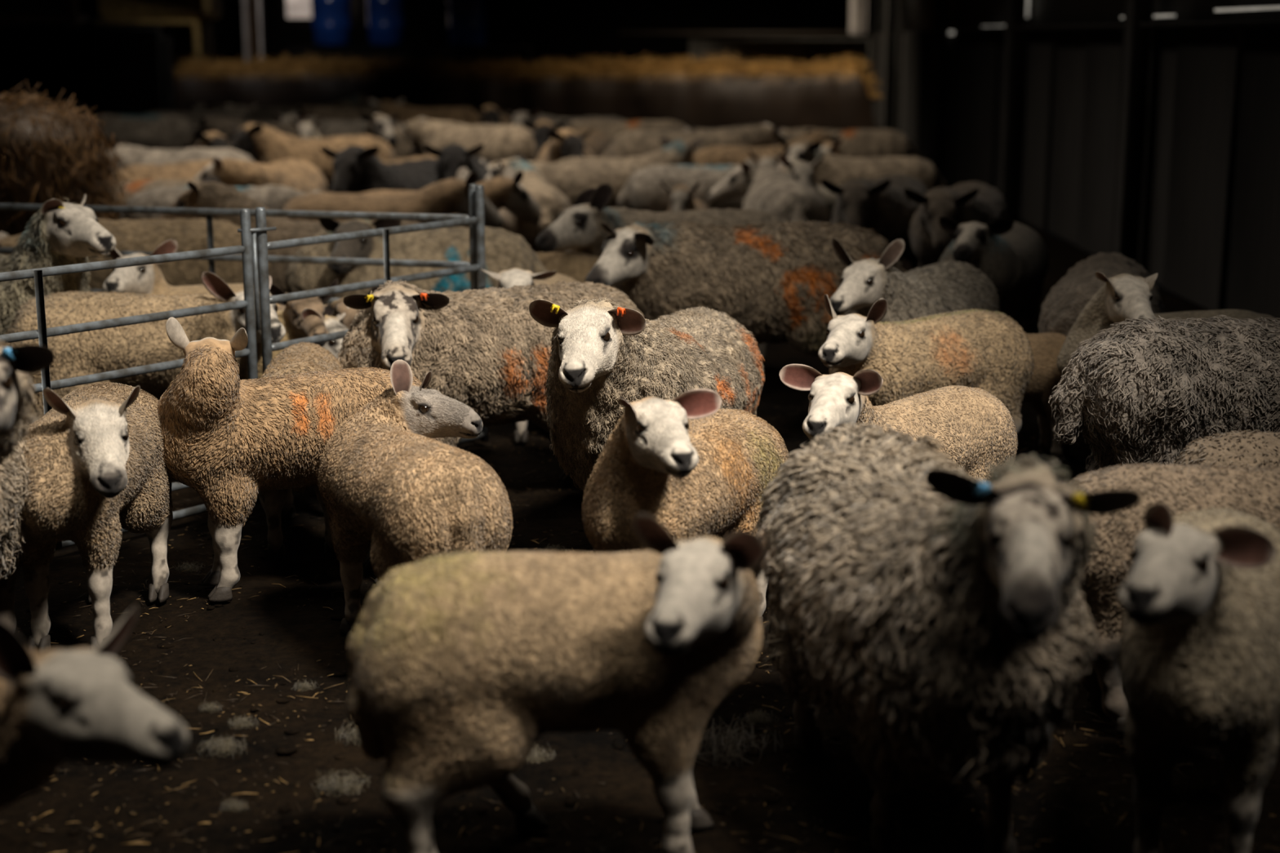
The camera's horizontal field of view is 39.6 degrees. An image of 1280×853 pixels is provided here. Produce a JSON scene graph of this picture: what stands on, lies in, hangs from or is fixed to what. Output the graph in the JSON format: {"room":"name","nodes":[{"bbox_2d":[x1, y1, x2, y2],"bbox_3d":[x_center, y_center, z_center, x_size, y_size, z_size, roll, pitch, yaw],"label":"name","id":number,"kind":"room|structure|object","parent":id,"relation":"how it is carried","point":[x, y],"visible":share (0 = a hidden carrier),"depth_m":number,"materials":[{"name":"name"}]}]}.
{"room":"farm building","nodes":[
{"label":"farm building","id":0,"kind":"room"},
{"bbox_2d":[0,0,84,27],"bbox_3d":[-9.000,-4.208,12.385,0.200,6.000,33.000,0,12,0],"label":"wall","id":1,"kind":"structure","parent":0,"point":[7,7],"depth_m":26.14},
{"bbox_2d":[0,15,88,22],"bbox_3d":[-8.300,-5.230,22.809,2.400,0.090,0.100,0,12,0],"label":"trim","id":2,"kind":"structure","parent":1,"relation":"attached to","point":[3,19],"depth_m":22.76,"materials":[{"name":"metal"}]},
{"bbox_2d":[82,0,853,66],"bbox_3d":[-2.800,-7.708,28.305,12.600,6.000,0.200,0,12,0],"label":"wall","id":3,"kind":"structure","parent":0,"point":[568,29],"depth_m":28.48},
{"bbox_2d":[286,0,311,17],"bbox_3d":[-5.150,-6.884,28.282,0.950,0.750,0.060,0,12,0],"label":"window","id":4,"kind":"structure","parent":3,"relation":"in","point":[295,8],"depth_m":28.30,"materials":[{"name":"beige"}]},
{"bbox_2d":[0,183,1279,852],"bbox_3d":[-2.850,-1.373,13.521,12.300,0.030,33.000,0,12,0],"label":"floor","id":5,"kind":"structure","parent":0,"point":[291,638],"depth_m":3.90,"materials":[{"name":"soil"}]},
{"bbox_2d":[0,340,54,631],"bbox_3d":[-1.668,0.216,4.011,0.653,0.955,1.454,-5,13,-21],"label":"ewe","id":6,"kind":"object","parent":5,"relation":"on","point":[15,362],"visible":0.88,"depth_m":4.05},
{"bbox_2d":[0,194,115,346],"bbox_3d":[-2.417,-0.405,6.757,1.460,0.990,0.529,8,15,32],"label":"ewe","id":7,"kind":"object","parent":5,"relation":"on","point":[60,233],"visible":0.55,"depth_m":6.38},
{"bbox_2d":[0,80,134,236],"bbox_3d":[-3.416,-1.037,9.192,1.517,1.538,1.414,0,12,0],"label":"hay bale","id":8,"kind":"object","parent":5,"relation":"on","point":[46,153],"visible":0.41,"depth_m":8.77},
{"bbox_2d":[0,604,188,809],"bbox_3d":[-1.224,0.600,2.853,1.127,0.703,0.381,1,12,4],"label":"sheep","id":9,"kind":"object","parent":5,"relation":"on","point":[82,704],"visible":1,"depth_m":2.68},
{"bbox_2d":[18,382,173,652],"bbox_3d":[-1.436,0.188,4.694,0.408,0.717,0.871,0,12,0],"label":"sheep","id":10,"kind":"object","parent":5,"relation":"on","point":[96,466],"visible":0.95,"depth_m":4.49},
{"bbox_2d":[0,208,261,550],"bbox_3d":[-2.002,-0.032,5.010,0.034,0.990,2.334,10,16,37],"label":"gate","id":11,"kind":"object","parent":5,"relation":"on","point":[42,332],"visible":0.58,"depth_m":5.51,"materials":[{"name":"metal"}]},
{"bbox_2d":[237,226,276,329],"bbox_3d":[-1.251,-0.486,5.850,0.134,0.336,0.027,-8,15,-32],"label":"pin","id":12,"kind":"object","parent":11,"relation":"attached to","point":[253,230],"visible":1,"depth_m":5.84,"materials":[{"name":"metal"}]},
{"bbox_2d":[0,217,271,289],"bbox_3d":[-2.390,-0.584,8.130,1.430,0.749,0.517,-1,12,-6],"label":"ewe","id":13,"kind":"object","parent":5,"relation":"on","point":[143,234],"visible":0.19,"depth_m":7.93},
{"bbox_2d":[79,113,194,149],"bbox_3d":[-5.293,-2.870,18.476,1.440,0.750,0.514,-1,12,-5],"label":"ewe","id":14,"kind":"object","parent":5,"relation":"on","point":[152,131],"visible":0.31,"depth_m":18.26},
{"bbox_2d":[4,271,285,424],"bbox_3d":[-1.724,-0.186,6.309,1.051,0.753,0.408,1,12,4],"label":"sheep","id":15,"kind":"object","parent":5,"relation":"on","point":[113,348],"visible":0.46,"depth_m":6.16},
{"bbox_2d":[108,178,201,217],"bbox_3d":[-3.056,-1.135,10.666,1.372,0.716,0.495,2,13,8],"label":"ewe","id":16,"kind":"object","parent":5,"relation":"on","point":[131,188],"visible":0.07,"depth_m":10.48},
{"bbox_2d":[111,159,212,181],"bbox_3d":[-3.053,-1.316,11.404,0.540,0.751,1.483,7,14,29],"label":"ewe","id":17,"kind":"object","parent":5,"relation":"on","point":[187,170],"visible":0.12,"depth_m":11.22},
{"bbox_2d":[100,139,254,177],"bbox_3d":[-3.407,-1.684,12.920,1.364,0.819,0.559,-2,13,-10],"label":"ewe","id":18,"kind":"object","parent":5,"relation":"on","point":[130,154],"visible":0.18,"depth_m":12.76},
{"bbox_2d":[102,239,279,306],"bbox_3d":[-1.724,-0.331,6.874,0.818,0.793,0.446,-3,13,-13],"label":"sheep","id":19,"kind":"object","parent":5,"relation":"on","point":[146,279],"visible":0.15,"depth_m":6.75},
{"bbox_2d":[142,103,257,127],"bbox_3d":[-4.823,-3.082,19.278,1.364,0.819,0.559,-2,13,-10],"label":"ewe","id":20,"kind":"object","parent":5,"relation":"on","point":[242,113],"visible":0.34,"depth_m":19.13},
{"bbox_2d":[193,131,236,148],"bbox_3d":[-3.393,-1.978,14.262,0.510,0.818,1.404,-3,13,-15],"label":"ewe","id":21,"kind":"object","parent":5,"relation":"on","point":[211,140],"visible":0.28,"depth_m":13.67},
{"bbox_2d":[120,184,321,220],"bbox_3d":[-2.298,-1.026,10.176,1.368,0.712,0.489,-1,12,-5],"label":"ewe","id":22,"kind":"object","parent":5,"relation":"on","point":[273,197],"visible":0.16,"depth_m":10.00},
{"bbox_2d":[196,733,248,759],"bbox_3d":[-0.928,0.714,3.962,0.115,0.060,0.080,0,12,0],"label":"tuft","id":23,"kind":"object","parent":5,"relation":"on","point":[224,745],"visible":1,"depth_m":3.95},
{"bbox_2d":[219,796,248,812],"bbox_3d":[-0.837,0.785,3.667,0.063,0.040,0.052,-5,13,-21],"label":"tuft","id":24,"kind":"object","parent":5,"relation":"on","point":[234,806],"visible":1,"depth_m":3.66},
{"bbox_2d":[0,183,479,439],"bbox_3d":[-1.917,-0.505,7.164,2.674,0.990,0.037,3,13,14],"label":"metal fence","id":25,"kind":"object","parent":5,"relation":"on","point":[209,212],"visible":0.24,"depth_m":6.94,"materials":[{"name":"metal"}]},
{"bbox_2d":[186,100,293,122],"bbox_3d":[-4.463,-3.309,20.309,1.364,0.819,0.559,-2,13,-8],"label":"ewe","id":26,"kind":"object","parent":5,"relation":"on","point":[261,114],"visible":0.25,"depth_m":20.10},
{"bbox_2d":[226,714,259,732],"bbox_3d":[-0.919,0.690,4.119,0.081,0.044,0.062,0,12,0],"label":"tuft","id":27,"kind":"object","parent":5,"relation":"on","point":[238,719],"visible":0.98,"depth_m":4.11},
{"bbox_2d":[147,306,349,399],"bbox_3d":[-1.431,-0.171,6.589,0.960,0.605,0.339,2,13,11],"label":"sheep","id":28,"kind":"object","parent":5,"relation":"on","point":[332,324],"visible":0.15,"depth_m":6.43},
{"bbox_2d":[242,0,265,63],"bbox_3d":[-5.280,-5.689,24.244,0.240,3.600,0.220,0,12,0],"label":"steel post","id":29,"kind":"object","parent":5,"relation":"on","point":[252,10],"visible":0.28,"depth_m":24.21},
{"bbox_2d":[182,115,325,162],"bbox_3d":[-3.644,-2.557,16.985,1.460,0.779,0.513,3,13,12],"label":"ewe","id":30,"kind":"object","parent":5,"relation":"on","point":[223,126],"visible":0.33,"depth_m":16.86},
{"bbox_2d":[192,154,328,193],"bbox_3d":[-2.368,-1.363,11.460,0.556,0.819,1.369,4,13,18],"label":"ewe","id":31,"kind":"object","parent":5,"relation":"on","point":[302,175],"visible":0.47,"depth_m":11.02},
{"bbox_2d":[158,176,420,293],"bbox_3d":[-1.541,-0.699,8.298,1.455,0.902,0.488,0,12,2],"label":"ewe","id":32,"kind":"object","parent":5,"relation":"on","point":[211,193],"visible":0.18,"depth_m":8.17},
{"bbox_2d":[156,316,442,602],"bbox_3d":[-0.981,0.056,5.069,0.858,0.813,0.379,-5,13,-22],"label":"sheep","id":33,"kind":"object","parent":5,"relation":"on","point":[228,438],"visible":0.63,"depth_m":4.90},
{"bbox_2d":[257,342,342,558],"bbox_3d":[-1.062,0.041,5.657,0.338,0.591,0.948,-2,13,-8],"label":"sheep","id":34,"kind":"object","parent":5,"relation":"on","point":[302,357],"visible":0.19,"depth_m":5.38},
{"bbox_2d":[269,279,337,346],"bbox_3d":[-1.292,-0.246,6.753,0.343,0.681,0.952,-5,13,-22],"label":"sheep","id":35,"kind":"object","parent":5,"relation":"on","point":[313,325],"visible":0.22,"depth_m":6.38},
{"bbox_2d":[288,116,322,138],"bbox_3d":[-2.757,-2.460,16.460,0.968,0.819,0.411,-8,14,-31],"label":"sheep","id":36,"kind":"object","parent":5,"relation":"on","point":[306,129],"visible":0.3,"depth_m":16.15},
{"bbox_2d":[229,123,399,192],"bbox_3d":[-2.639,-2.026,14.377,1.478,0.861,0.538,-6,14,-24],"label":"ewe","id":37,"kind":"object","parent":5,"relation":"on","point":[270,144],"visible":0.46,"depth_m":14.13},
{"bbox_2d":[290,104,377,119],"bbox_3d":[-3.293,-3.244,20.109,1.528,0.779,0.532,-1,12,-3],"label":"ewe","id":38,"kind":"object","parent":5,"relation":"on","point":[327,113],"visible":0.27,"depth_m":19.90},
{"bbox_2d":[272,111,403,137],"bbox_3d":[-2.882,-2.669,17.402,1.364,0.819,0.559,-3,13,-12],"label":"ewe","id":39,"kind":"object","parent":5,"relation":"on","point":[331,128],"visible":0.27,"depth_m":17.20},
{"bbox_2d":[310,768,374,799],"bbox_3d":[-0.628,0.768,3.776,0.143,0.083,0.110,0,12,0],"label":"tuft","id":40,"kind":"object","parent":5,"relation":"on","point":[344,785],"visible":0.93,"depth_m":3.77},
{"bbox_2d":[333,719,359,746],"bbox_3d":[-0.634,0.707,4.031,0.140,0.081,0.108,3,13,14],"label":"tuft","id":41,"kind":"object","parent":5,"relation":"on","point":[353,731],"visible":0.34,"depth_m":4.02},
{"bbox_2d":[324,286,378,329],"bbox_3d":[-0.980,-0.210,6.655,0.760,0.652,0.450,0,12,2],"label":"sheep","id":42,"kind":"object","parent":5,"relation":"on","point":[337,307],"visible":0.09,"depth_m":6.50},
{"bbox_2d":[255,184,488,489],"bbox_3d":[-0.925,-0.331,6.372,0.035,0.990,1.129,9,15,35],"label":"gate","id":43,"kind":"object","parent":5,"relation":"on","point":[263,246],"visible":0.46,"depth_m":6.17,"materials":[{"name":"metal"}]},
{"bbox_2d":[319,146,437,178],"bbox_3d":[-1.709,-1.556,12.344,0.511,0.818,1.404,7,14,29],"label":"ewe","id":44,"kind":"object","parent":5,"relation":"on","point":[323,150],"visible":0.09,"depth_m":12.23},
{"bbox_2d":[323,145,436,193],"bbox_3d":[-1.577,-1.399,11.483,0.531,0.879,1.427,6,14,24],"label":"ewe","id":45,"kind":"object","parent":5,"relation":"on","point":[357,169],"visible":0.42,"depth_m":11.05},
{"bbox_2d":[360,112,424,159],"bbox_3d":[-2.188,-2.434,16.188,0.522,0.877,1.431,3,13,14],"label":"ewe","id":46,"kind":"object","parent":5,"relation":"on","point":[379,126],"visible":0.38,"depth_m":15.61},
{"bbox_2d":[282,167,503,228],"bbox_3d":[-1.382,-0.999,9.792,1.252,0.826,0.387,0,12,2],"label":"sheep","id":47,"kind":"object","parent":5,"relation":"on","point":[448,196],"visible":0.38,"depth_m":9.66},
{"bbox_2d":[284,45,533,66],"bbox_3d":[-3.400,-4.968,26.553,3.600,1.400,0.900,0,12,0],"label":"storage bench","id":48,"kind":"object","parent":5,"relation":"on","point":[424,52],"visible":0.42,"depth_m":25.98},
{"bbox_2d":[310,0,351,45],"bbox_3d":[-4.550,-6.084,26.205,0.600,0.930,0.600,0,12,0],"label":"drum","id":49,"kind":"object","parent":48,"relation":"on","point":[331,25],"visible":0.93,"depth_m":26.01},
{"bbox_2d":[365,0,407,45],"bbox_3d":[-3.750,-6.106,26.302,0.600,0.930,0.600,0,12,0],"label":"drum","id":50,"kind":"object","parent":48,"relation":"on","point":[386,25],"visible":0.92,"depth_m":26.11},
{"bbox_2d":[446,0,487,45],"bbox_3d":[-2.550,-6.084,26.205,0.600,0.930,0.600,0,12,0],"label":"drum","id":51,"kind":"object","parent":48,"relation":"on","point":[467,25],"visible":0.91,"depth_m":26.00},
{"bbox_2d":[317,360,512,634],"bbox_3d":[-0.556,0.222,4.536,0.409,0.719,0.789,-7,14,-30],"label":"sheep","id":52,"kind":"object","parent":5,"relation":"on","point":[384,482],"visible":0.88,"depth_m":4.34},
{"bbox_2d":[284,217,547,305],"bbox_3d":[-0.971,-0.536,7.788,1.115,0.803,0.601,-4,13,-16],"label":"ewe","id":53,"kind":"object","parent":5,"relation":"on","point":[504,250],"visible":0.35,"depth_m":7.57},
{"bbox_2d":[368,98,479,124],"bbox_3d":[-2.302,-3.156,19.514,1.437,0.860,0.584,4,13,20],"label":"ewe","id":54,"kind":"object","parent":5,"relation":"on","point":[466,115],"visible":0.3,"depth_m":19.30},
{"bbox_2d":[360,166,541,227],"bbox_3d":[-1.148,-1.100,10.337,1.198,0.790,0.370,0,12,0],"label":"sheep","id":55,"kind":"object","parent":5,"relation":"on","point":[506,192],"visible":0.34,"depth_m":10.25},
{"bbox_2d":[423,143,492,184],"bbox_3d":[-1.141,-1.441,11.676,0.531,0.879,1.427,0,12,2],"label":"ewe","id":56,"kind":"object","parent":5,"relation":"on","point":[451,157],"visible":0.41,"depth_m":11.11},
{"bbox_2d":[400,116,535,162],"bbox_3d":[-1.536,-2.319,15.807,1.604,0.818,0.558,7,14,29],"label":"ewe","id":57,"kind":"object","parent":5,"relation":"on","point":[501,142],"visible":0.5,"depth_m":15.49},
{"bbox_2d":[336,280,644,495],"bbox_3d":[-0.458,-0.128,6.022,1.148,0.765,0.554,-5,13,-22],"label":"ewe","id":58,"kind":"object","parent":5,"relation":"on","point":[484,350],"visible":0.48,"depth_m":5.78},
{"bbox_2d":[471,104,512,124],"bbox_3d":[-1.442,-2.913,18.415,0.538,0.861,1.478,1,12,5],"label":"ewe","id":59,"kind":"object","parent":5,"relation":"on","point":[488,113],"visible":0.28,"depth_m":17.79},
{"bbox_2d":[479,267,576,442],"bbox_3d":[-0.405,-0.318,7.036,0.364,0.700,0.990,2,13,9],"label":"sheep","id":60,"kind":"object","parent":5,"relation":"on","point":[508,278],"visible":0.23,"depth_m":6.70},
{"bbox_2d":[173,49,882,130],"bbox_3d":[-1.599,-4.327,23.729,9.679,1.360,1.438,0,12,0],"label":"trough","id":61,"kind":"object","parent":5,"relation":"on","point":[833,95],"visible":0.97,"depth_m":23.19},
{"bbox_2d":[485,155,572,253],"bbox_3d":[-0.660,-1.235,10.948,0.468,0.791,1.289,-3,13,-15],"label":"ewe","id":62,"kind":"object","parent":5,"relation":"on","point":[552,202],"visible":0.48,"depth_m":10.47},
{"bbox_2d":[526,744,555,764],"bbox_3d":[-0.235,0.732,3.932,0.114,0.060,0.082,0,12,0],"label":"tuft","id":63,"kind":"object","parent":5,"relation":"on","point":[531,757],"visible":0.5,"depth_m":3.93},
{"bbox_2d":[346,512,764,852],"bbox_3d":[-0.134,0.495,3.206,0.779,0.756,0.662,-2,13,-9],"label":"sheep","id":64,"kind":"object","parent":5,"relation":"on","point":[460,662],"visible":1,"depth_m":3.16},
{"bbox_2d":[480,158,643,208],"bbox_3d":[-0.534,-1.450,12.041,1.451,0.740,0.505,-6,14,-24],"label":"ewe","id":65,"kind":"object","parent":5,"relation":"on","point":[571,179],"visible":0.28,"depth_m":11.90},
{"bbox_2d":[503,109,626,130],"bbox_3d":[-0.685,-2.784,17.921,1.364,0.819,0.559,-3,13,-12],"label":"ewe","id":66,"kind":"object","parent":5,"relation":"on","point":[534,117],"visible":0.21,"depth_m":17.74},
{"bbox_2d":[536,128,595,163],"bbox_3d":[-0.559,-1.909,13.843,0.537,0.861,1.478,-1,12,-5],"label":"ewe","id":67,"kind":"object","parent":5,"relation":"on","point":[563,144],"visible":0.39,"depth_m":13.23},
{"bbox_2d":[521,119,610,160],"bbox_3d":[-0.606,-2.217,15.247,0.537,0.861,1.478,4,13,20],"label":"ewe","id":68,"kind":"object","parent":5,"relation":"on","point":[596,141],"visible":0.34,"depth_m":14.83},
{"bbox_2d":[535,251,617,289],"bbox_3d":[-0.590,-0.508,8.164,0.981,0.586,0.353,0,12,-2],"label":"sheep","id":69,"kind":"object","parent":5,"relation":"on","point":[575,265],"visible":0.09,"depth_m":8.02},
{"bbox_2d":[563,118,687,143],"bbox_3d":[-0.153,-2.617,17.315,1.445,0.754,0.521,1,12,6],"label":"ewe","id":70,"kind":"object","parent":5,"relation":"on","point":[611,129],"visible":0.21,"depth_m":17.13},
{"bbox_2d":[555,137,702,168],"bbox_3d":[-0.119,-1.732,13.209,1.289,0.791,0.468,-4,13,-20],"label":"ewe","id":71,"kind":"object","parent":5,"relation":"on","point":[681,152],"visible":0.27,"depth_m":13.14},
{"bbox_2d":[0,401,1279,852],"bbox_3d":[0.013,0.468,5.115,6.655,0.032,5.457,0,12,0],"label":"litter","id":72,"kind":"object","parent":5,"relation":"on","point":[321,793],"visible":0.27,"depth_m":3.76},
{"bbox_2d":[528,297,764,552],"bbox_3d":[0.030,-0.024,5.357,0.532,0.847,1.379,6,14,26],"label":"ewe","id":73,"kind":"object","parent":5,"relation":"on","point":[603,352],"visible":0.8,"depth_m":4.99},
{"bbox_2d":[18,476,1279,852],"bbox_3d":[-0.016,0.602,4.530,4.996,0.032,4.071,0,12,0],"label":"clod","id":74,"kind":"object","parent":5,"relation":"on","point":[571,802],"visible":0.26,"depth_m":3.74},
{"bbox_2d":[535,183,788,362],"bbox_3d":[0.128,-0.712,8.369,1.353,0.897,0.592,-3,13,-15],"label":"ewe","id":75,"kind":"object","parent":5,"relation":"on","point":[578,228],"visible":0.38,"depth_m":8.11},
{"bbox_2d":[659,181,709,212],"bbox_3d":[0.297,-1.236,11.231,0.286,0.675,0.862,1,12,6],"label":"sheep","id":76,"kind":"object","parent":5,"relation":"on","point":[682,199],"visible":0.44,"depth_m":10.87},
{"bbox_2d":[581,388,789,626],"bbox_3d":[0.103,0.224,4.440,0.385,0.755,0.955,4,13,19],"label":"sheep","id":77,"kind":"object","parent":5,"relation":"on","point":[691,464],"visible":0.75,"depth_m":4.19},
{"bbox_2d":[600,123,790,157],"bbox_3d":[0.495,-2.009,14.342,1.650,0.842,0.574,0,12,-2],"label":"ewe","id":78,"kind":"object","parent":5,"relation":"on","point":[637,143],"visible":0.44,"depth_m":14.15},
{"bbox_2d":[617,164,785,212],"bbox_3d":[0.523,-1.402,11.890,1.368,0.712,0.488,-3,13,-12],"label":"ewe","id":79,"kind":"object","parent":5,"relation":"on","point":[643,190],"visible":0.31,"depth_m":11.63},
{"bbox_2d":[652,121,780,131],"bbox_3d":[0.656,-2.317,15.893,1.460,0.779,0.513,-1,12,-4],"label":"ewe","id":80,"kind":"object","parent":5,"relation":"on","point":[762,122],"visible":0.06,"depth_m":15.78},
{"bbox_2d":[693,713,783,769],"bbox_3d":[0.187,0.723,3.965,0.274,0.146,0.189,0,12,0],"label":"tuft","id":81,"kind":"object","parent":5,"relation":"on","point":[714,748],"visible":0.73,"depth_m":3.95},
{"bbox_2d":[584,220,906,356],"bbox_3d":[0.428,-0.476,7.481,1.420,0.817,0.579,-3,13,-12],"label":"ewe","id":82,"kind":"object","parent":5,"relation":"on","point":[774,280],"visible":0.6,"depth_m":7.25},
{"bbox_2d":[738,707,778,727],"bbox_3d":[0.275,0.683,4.134,0.096,0.051,0.078,0,12,0],"label":"tuft","id":83,"kind":"object","parent":5,"relation":"on","point":[753,718],"visible":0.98,"depth_m":4.13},
{"bbox_2d":[693,128,840,165],"bbox_3d":[0.977,-1.894,13.881,1.404,0.818,0.510,-4,13,-20],"label":"ewe","id":84,"kind":"object","parent":5,"relation":"on","point":[713,155],"visible":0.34,"depth_m":13.65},
{"bbox_2d":[747,149,786,168],"bbox_3d":[0.944,-1.676,13.046,0.320,0.755,0.964,1,12,3],"label":"sheep","id":85,"kind":"object","parent":5,"relation":"on","point":[768,158],"visible":0.23,"depth_m":12.64},
{"bbox_2d":[709,158,830,223],"bbox_3d":[0.841,-1.183,10.737,0.536,0.776,1.292,-4,13,-16],"label":"ewe","id":86,"kind":"object","parent":5,"relation":"on","point":[768,188],"visible":0.5,"depth_m":10.42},
{"bbox_2d":[688,38,870,74],"bbox_3d":[1.950,-4.721,25.174,2.500,1.510,0.560,0,12,0],"label":"straw","id":87,"kind":"object","parent":5,"relation":"on","point":[806,50],"visible":0.52,"depth_m":24.77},
{"bbox_2d":[848,0,866,35],"bbox_3d":[3.060,-6.523,24.777,0.220,2.100,0.220,0,12,0],"label":"steel post","id":88,"kind":"object","parent":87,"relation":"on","point":[858,8],"visible":1,"depth_m":24.85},
{"bbox_2d":[777,153,841,222],"bbox_3d":[1.277,-1.357,11.441,0.968,0.819,0.411,-9,15,-36],"label":"sheep","id":89,"kind":"object","parent":5,"relation":"on","point":[802,171],"visible":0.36,"depth_m":11.13},
{"bbox_2d":[805,137,859,158],"bbox_3d":[1.567,-1.842,13.706,0.337,0.795,1.014,7,14,28],"label":"sheep","id":90,"kind":"object","parent":5,"relation":"on","point":[829,147],"visible":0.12,"depth_m":13.32},
{"bbox_2d":[779,127,919,157],"bbox_3d":[1.724,-2.243,15.612,1.445,0.754,0.521,1,12,4],"label":"ewe","id":91,"kind":"object","parent":5,"relation":"on","point":[856,143],"visible":0.23,"depth_m":15.37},
{"bbox_2d":[779,140,945,191],"bbox_3d":[1.626,-1.721,13.158,1.289,0.791,0.468,-2,13,-10],"label":"ewe","id":92,"kind":"object","parent":5,"relation":"on","point":[837,170],"visible":0.52,"depth_m":12.98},
{"bbox_2d":[821,173,928,270],"bbox_3d":[1.358,-1.059,10.170,0.513,0.779,1.460,5,14,24],"label":"ewe","id":93,"kind":"object","parent":5,"relation":"on","point":[882,205],"visible":0.59,"depth_m":9.76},
{"bbox_2d":[881,0,898,130],"bbox_3d":[3.170,-4.988,22.453,0.140,3.200,0.200,0,12,0],"label":"post","id":94,"kind":"object","parent":5,"relation":"on","point":[891,6],"visible":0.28,"depth_m":22.46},
{"bbox_2d":[779,364,1017,483],"bbox_3d":[0.703,0.136,4.944,0.320,0.710,1.009,11,17,41],"label":"sheep","id":95,"kind":"object","parent":5,"relation":"on","point":[974,427],"visible":0.41,"depth_m":4.91},
{"bbox_2d":[829,237,999,322],"bbox_3d":[1.066,-0.359,6.932,0.476,0.823,1.272,8,15,31],"label":"ewe","id":96,"kind":"object","parent":5,"relation":"on","point":[945,286],"visible":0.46,"depth_m":6.60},
{"bbox_2d":[817,293,1034,434],"bbox_3d":[0.917,-0.119,6.052,1.074,0.734,0.354,-9,16,-37],"label":"sheep","id":97,"kind":"object","parent":5,"relation":"on","point":[987,350],"visible":0.66,"depth_m":5.95},
{"bbox_2d":[928,0,950,179],"bbox_3d":[3.170,-4.172,18.741,0.140,3.200,0.200,0,12,0],"label":"post","id":98,"kind":"object","parent":5,"relation":"on","point":[941,7],"visible":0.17,"depth_m":18.78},
{"bbox_2d":[752,422,1141,852],"bbox_3d":[0.570,0.377,3.487,0.565,0.867,1.399,-3,13,-15],"label":"ewe","id":99,"kind":"object","parent":5,"relation":"on","point":[943,612],"visible":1,"depth_m":3.17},
{"bbox_2d":[903,181,1012,267],"bbox_3d":[1.709,-0.936,9.609,0.513,0.779,1.460,5,13,22],"label":"ewe","id":100,"kind":"object","parent":5,"relation":"on","point":[974,201],"visible":0.61,"depth_m":9.21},
{"bbox_2d":[938,216,1048,333],"bbox_3d":[1.644,-0.632,8.347,0.457,0.750,1.153,6,14,24],"label":"ewe","id":101,"kind":"object","parent":5,"relation":"on","point":[1013,256],"visible":0.56,"depth_m":8.02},
{"bbox_2d":[997,0,1026,220],"bbox_3d":[3.170,-3.356,15.030,0.140,3.200,0.200,0,12,0],"label":"post","id":102,"kind":"object","parent":5,"relation":"on","point":[1015,10],"visible":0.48,"depth_m":15.08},
{"bbox_2d":[1021,332,1071,466],"bbox_3d":[1.428,-0.106,6.550,0.812,0.494,0.270,-1,12,-6],"label":"sheep","id":103,"kind":"object","parent":5,"relation":"on","point":[1046,347],"visible":0.12,"depth_m":6.47},
{"bbox_2d":[1037,252,1164,454],"bbox_3d":[1.824,-0.316,7.019,0.489,0.703,1.319,4,13,18],"label":"ewe","id":104,"kind":"object","parent":5,"relation":"on","point":[1061,308],"visible":0.34,"depth_m":6.61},
{"bbox_2d":[1110,0,1154,264],"bbox_3d":[3.170,-2.540,11.319,0.140,3.200,0.200,0,12,0],"label":"post","id":105,"kind":"object","parent":5,"relation":"on","point":[1136,41],"visible":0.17,"depth_m":11.38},
{"bbox_2d":[1048,315,1279,471],"bbox_3d":[1.944,0.009,5.359,1.491,0.781,0.519,-1,12,-6],"label":"ewe","id":106,"kind":"object","parent":5,"relation":"on","point":[1137,391],"visible":0.66,"depth_m":5.11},
{"bbox_2d":[1057,271,1277,379],"bbox_3d":[1.877,-0.178,6.212,0.808,0.780,0.486,-6,14,-24],"label":"sheep","id":107,"kind":"object","parent":5,"relation":"on","point":[1123,296],"visible":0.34,"depth_m":6.06},
{"bbox_2d":[1068,462,1279,735],"bbox_3d":[1.461,0.289,4.077,1.099,0.784,0.355,-1,12,-4],"label":"sheep","id":108,"kind":"object","parent":5,"relation":"on","point":[1255,491],"visible":0.35,"depth_m":3.96},
{"bbox_2d":[1117,502,1279,852],"bbox_3d":[1.072,0.452,3.318,0.346,0.791,1.054,4,13,17],"label":"sheep","id":109,"kind":"object","parent":5,"relation":"on","point":[1199,598],"visible":1,"depth_m":3.05},
{"bbox_2d":[1173,429,1279,467],"bbox_3d":[1.844,0.208,4.522,1.050,0.752,0.323,0,12,-2],"label":"sheep","id":110,"kind":"object","parent":5,"relation":"on","point":[1249,448],"visible":0.19,"depth_m":4.42},
{"bbox_3d":[-6.750,-4.337,24.848,1.500,0.860,0.900,0,12,0],"label":"bale","id":111,"kind":"object","parent":5,"relation":"on","visible":0},
{"bbox_2d":[88,17,213,76],"bbox_3d":[-6.750,-5.216,24.655,1.500,0.860,0.900,0,12,0],"label":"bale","id":112,"kind":"object","parent":111,"relation":"on","point":[193,37],"visible":0.44,"depth_m":24.18},
{"bbox_2d":[98,0,222,19],"bbox_3d":[-6.600,-6.046,24.473,1.500,0.860,0.900,0,12,0],"label":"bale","id":113,"kind":"object","parent":112,"relation":"on","point":[108,9],"visible":0.9,"depth_m":24.10},
{"bbox_2d":[852,0,1279,320],"bbox_3d":[3.330,-3.915,12.450,0.120,5.400,31.000,0,12,0],"label":"wall","id":114,"kind":"structure","parent":0,"point":[1210,226],"depth_m":11.70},
{"bbox_2d":[618,31,871,35],"bbox_3d":[1.500,-5.602,25.338,3.600,0.060,0.080,0,12,0],"label":"trim","id":115,"kind":"structure","parent":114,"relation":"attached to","point":[620,33],"depth_m":25.30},
{"bbox_2d":[917,18,1279,31],"bbox_3d":[3.220,-3.113,13.855,0.140,0.030,13.000,0,12,0],"label":"trim","id":116,"kind":"structure","parent":114,"relation":"attached to","point":[1273,22],"depth_m":11.02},
{"bbox_2d":[1214,5,1279,11],"bbox_3d":[3.250,-2.177,9.248,0.020,0.016,1.600,0,12,0],"label":"window","id":117,"kind":"structure","parent":114,"relation":"in","point":[1271,7],"depth_m":9.47,"materials":[{"name":"beige"}]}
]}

